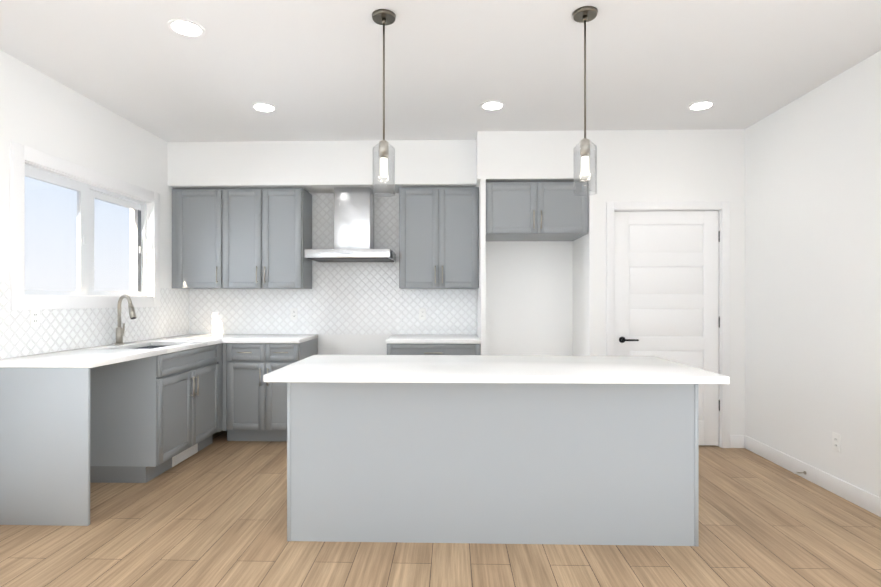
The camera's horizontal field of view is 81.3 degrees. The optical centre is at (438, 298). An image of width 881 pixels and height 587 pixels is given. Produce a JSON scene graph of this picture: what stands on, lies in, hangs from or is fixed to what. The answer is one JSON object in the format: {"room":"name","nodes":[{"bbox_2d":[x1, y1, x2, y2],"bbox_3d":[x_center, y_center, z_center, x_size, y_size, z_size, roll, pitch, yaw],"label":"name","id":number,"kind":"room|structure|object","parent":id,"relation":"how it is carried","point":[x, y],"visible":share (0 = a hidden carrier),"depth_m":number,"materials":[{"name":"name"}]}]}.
{"room":"kitchen","nodes":[
{"label":"kitchen","id":0,"kind":"room"},
{"bbox_2d":[224,334,317,342],"bbox_3d":[-1.555,0.374,4.813,0.678,0.035,0.643,0,0,1],"label":"countertop","id":1,"kind":"structure","parent":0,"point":[232,338],"depth_m":4.59,"materials":[{"name":"white stone"}]},
{"bbox_2d":[0,430,880,586],"bbox_3d":[-0.034,1.327,1.234,5.570,0.100,8.120,0,0,1],"label":"floor","id":2,"kind":"structure","parent":0,"point":[214,514],"depth_m":2.63,"materials":[{"name":"brown wood"}]},
{"bbox_2d":[0,368,89,525],"bbox_3d":[-2.275,0.834,2.904,0.598,0.889,0.020,0,0,1],"label":"end panel","id":3,"kind":"object","parent":2,"relation":"on","point":[44,446],"visible":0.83,"depth_m":2.89,"materials":[{"name":"grey wood"}]},
{"bbox_2d":[146,343,222,446],"bbox_3d":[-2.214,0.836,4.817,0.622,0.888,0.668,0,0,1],"label":"base cabinet","id":4,"kind":"object","parent":2,"relation":"on","point":[151,417],"depth_m":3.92,"materials":[{"name":"grey wood"}]},
{"bbox_2d":[0,334,227,367],"bbox_3d":[-2.232,0.373,4.020,0.626,0.035,2.263,0,0,1],"label":"countertop","id":5,"kind":"structure","parent":4,"relation":"on","point":[93,357],"depth_m":3.32,"materials":[{"name":"white stone"}]},
{"bbox_2d":[115,294,136,344],"bbox_3d":[-2.392,0.161,3.934,0.217,0.387,0.170,0,0,1],"label":"faucet","id":6,"kind":"object","parent":5,"relation":"on","point":[120,330],"visible":1,"depth_m":3.94,"materials":[{"name":"silver metal"}]},
{"bbox_2d":[133,346,165,348],"bbox_3d":[-2.214,0.491,3.953,0.394,0.200,0.624,0,0,1],"label":"undermount sink","id":7,"kind":"object","parent":5,"relation":"in","point":[149,347],"visible":0.02,"depth_m":4.24,"materials":[{"name":"silver metal"}]},
{"bbox_2d":[172,443,197,466],"bbox_3d":[-2.015,1.234,4.077,0.009,0.084,0.380,0,0,1],"label":"air vent","id":8,"kind":"object","parent":4,"relation":"attached to","point":[184,455],"visible":0.88,"depth_m":4.06,"materials":[{"name":"white plastic"}]},
{"bbox_2d":[223,338,317,440],"bbox_3d":[-1.561,0.836,4.808,0.680,0.888,0.652,0,0,1],"label":"base cabinet","id":9,"kind":"object","parent":2,"relation":"on","point":[254,407],"visible":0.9,"depth_m":4.53,"materials":[{"name":"grey wood"}]},
{"bbox_2d":[387,344,480,354],"bbox_3d":[-0.040,0.836,4.768,0.823,0.888,0.652,0,0,1],"label":"base cabinet","id":10,"kind":"object","parent":2,"relation":"on","point":[433,349],"visible":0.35,"depth_m":4.48,"materials":[{"name":"grey wood"}]},
{"bbox_2d":[386,335,480,343],"bbox_3d":[-0.043,0.374,4.779,0.828,0.035,0.633,0,0,1],"label":"countertop","id":11,"kind":"structure","parent":10,"relation":"on","point":[434,339],"depth_m":4.48,"materials":[{"name":"white stone"}]},
{"bbox_2d":[287,382,698,545],"bbox_3d":[0.278,0.840,2.986,2.142,0.877,0.624,0,0,1],"label":"kitchen island","id":12,"kind":"object","parent":2,"relation":"on","point":[552,463],"visible":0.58,"depth_m":2.68,"materials":[{"name":"grey wood"}]},
{"bbox_2d":[263,355,729,383],"bbox_3d":[0.272,0.383,2.878,2.205,0.035,0.900,0,0,1],"label":"island countertop","id":13,"kind":"structure","parent":12,"relation":"on","point":[490,369],"depth_m":2.61,"materials":[{"name":"white stone"}]},
{"bbox_2d":[0,50,880,497],"bbox_3d":[-0.034,-0.093,1.236,5.570,2.740,8.120,0,0,1],"label":"wall","id":14,"kind":"structure","parent":0,"point":[796,184],"depth_m":4.24,"materials":[{"name":"white paint"}]},
{"bbox_2d":[9,141,159,309],"bbox_3d":[-2.598,-0.438,3.847,0.128,1.015,1.555,0,0,1],"label":"window","id":15,"kind":"structure","parent":14,"relation":"in","point":[21,156],"depth_m":3.74,"materials":[{"name":"white paint"}]},
{"bbox_2d":[0,282,191,358],"bbox_3d":[-2.542,0.127,4.027,0.008,0.454,2.250,0,0,1],"label":"backsplash","id":16,"kind":"structure","parent":14,"relation":"attached to","point":[59,329],"depth_m":3.69,"materials":[{"name":"tile"}]},
{"bbox_2d":[30,310,39,326],"bbox_3d":[-2.555,0.119,3.242,0.008,0.116,0.070,0,0,1],"label":"outlet","id":17,"kind":"object","parent":16,"relation":"attached to","point":[34,318],"visible":1,"depth_m":3.24,"materials":[{"name":"white plastic"}]},
{"bbox_2d":[172,188,311,288],"bbox_3d":[-1.897,-0.569,4.958,1.248,0.940,0.372,0,0,1],"label":"upper cabinet","id":18,"kind":"object","parent":14,"relation":"attached to","point":[247,238],"visible":1,"depth_m":4.81,"materials":[{"name":"grey wood"}]},
{"bbox_2d":[192,193,476,334],"bbox_3d":[-1.068,-0.349,5.120,2.898,1.408,0.007,0,0,1],"label":"backsplash","id":19,"kind":"structure","parent":14,"relation":"attached to","point":[355,298],"depth_m":5.11,"materials":[{"name":"tile"}]},
{"bbox_2d":[291,308,297,319],"bbox_3d":[-1.448,0.152,5.121,0.070,0.116,0.008,0,0,1],"label":"electrical outlet","id":20,"kind":"object","parent":19,"relation":"attached to","point":[294,313],"visible":1,"depth_m":5.12,"materials":[{"name":"white plastic"}]},
{"bbox_2d":[419,308,425,319],"bbox_3d":[-0.164,0.151,5.088,0.070,0.116,0.008,0,0,1],"label":"electrical outlet","id":21,"kind":"object","parent":19,"relation":"attached to","point":[422,313],"visible":1,"depth_m":5.09,"materials":[{"name":"white plastic"}]},
{"bbox_2d":[305,187,395,261],"bbox_3d":[-0.820,-0.708,4.862,0.774,0.690,0.494,0,0,1],"label":"range hood","id":22,"kind":"object","parent":14,"relation":"attached to","point":[353,224],"visible":0.94,"depth_m":4.84,"materials":[{"name":"silver metal"}]},
{"bbox_2d":[399,187,478,288],"bbox_3d":[0.003,-0.569,4.909,0.743,0.940,0.372,0,0,1],"label":"upper cabinet","id":23,"kind":"object","parent":14,"relation":"attached to","point":[438,237],"visible":1,"depth_m":4.76,"materials":[{"name":"grey wood"}]},
{"bbox_2d":[486,182,587,240],"bbox_3d":[0.864,-0.796,4.754,0.894,0.455,0.638,0,0,1],"label":"upper cabinet","id":24,"kind":"object","parent":14,"relation":"attached to","point":[536,211],"visible":0.92,"depth_m":4.48,"materials":[{"name":"grey wood"}]},
{"bbox_2d":[615,211,719,444],"bbox_3d":[1.976,0.255,4.433,0.903,2.028,0.094,0,0,1],"label":"door","id":25,"kind":"structure","parent":14,"relation":"in","point":[667,285],"depth_m":4.45,"materials":[{"name":"white paint"}]},
{"bbox_2d":[606,201,729,447],"bbox_3d":[1.974,0.223,4.476,1.047,2.116,0.135,0,0,1],"label":"door frame","id":26,"kind":"structure","parent":14,"relation":"attached to","point":[722,208],"depth_m":4.41,"materials":[{"name":"white paint"}]},
{"bbox_2d":[741,435,880,516],"bbox_3d":[2.533,1.221,0.862,0.018,0.110,7.090,0,0,1],"label":"baseboard","id":27,"kind":"structure","parent":14,"relation":"attached to","point":[866,500],"depth_m":3.51,"materials":[{"name":"white paint"}]},
{"bbox_2d":[832,432,840,452],"bbox_3d":[2.603,0.939,3.357,0.008,0.116,0.070,0,0,1],"label":"outlet","id":28,"kind":"object","parent":14,"relation":"attached to","point":[836,441],"visible":1,"depth_m":3.35,"materials":[{"name":"white plastic"}]},
{"bbox_2d":[0,0,880,141],"bbox_3d":[-0.034,-1.513,1.238,5.570,0.100,8.120,0,0,1],"label":"ceiling","id":29,"kind":"structure","parent":0,"point":[311,70],"depth_m":3.16,"materials":[{"name":"white paint"}]},
{"bbox_2d":[167,18,204,36],"bbox_3d":[-1.359,-1.457,2.763,0.184,0.007,0.184,0,0,1],"label":"recessed light","id":30,"kind":"object","parent":29,"relation":"in","point":[185,27],"visible":1,"depth_m":2.75,"materials":[{"name":"white paint"}]},
{"bbox_2d":[251,102,276,111],"bbox_3d":[-1.330,-1.456,3.902,0.184,0.007,0.184,0,0,1],"label":"recessed light","id":31,"kind":"object","parent":29,"relation":"in","point":[263,107],"visible":1,"depth_m":3.89,"materials":[{"name":"white paint"}]},
{"bbox_2d":[372,9,395,196],"bbox_3d":[-0.284,-0.999,2.644,0.124,0.924,0.124,0,0,1],"label":"pendant light","id":32,"kind":"object","parent":29,"relation":"hanging from","point":[383,17],"visible":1,"depth_m":2.63,"materials":[{"name":"grey metal"}]},
{"bbox_2d":[480,101,504,110],"bbox_3d":[0.405,-1.456,3.867,0.184,0.007,0.184,0,0,1],"label":"recessed light","id":33,"kind":"object","parent":29,"relation":"in","point":[492,105],"visible":1,"depth_m":3.85,"materials":[{"name":"white paint"}]},
{"bbox_2d":[573,6,597,195],"bbox_3d":[0.747,-0.999,2.618,0.124,0.924,0.124,0,0,1],"label":"pendant light","id":34,"kind":"object","parent":29,"relation":"hanging from","point":[584,14],"visible":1,"depth_m":2.61,"materials":[{"name":"grey metal"}]},
{"bbox_2d":[688,101,714,110],"bbox_3d":[1.977,-1.456,3.866,0.184,0.007,0.184,0,0,1],"label":"recessed light","id":35,"kind":"object","parent":29,"relation":"in","point":[700,105],"visible":1,"depth_m":3.85,"materials":[{"name":"white paint"}]},
{"label":"outside","id":36,"kind":"structure","parent":0,"visible":0},
{"bbox_2d":[25,177,129,290],"bbox_3d":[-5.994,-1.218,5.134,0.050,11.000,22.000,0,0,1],"label":"window glass","id":37,"kind":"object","parent":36,"point":[69,207],"depth_m":8.09,"materials":[{"name":"clear glass"}]}
]}

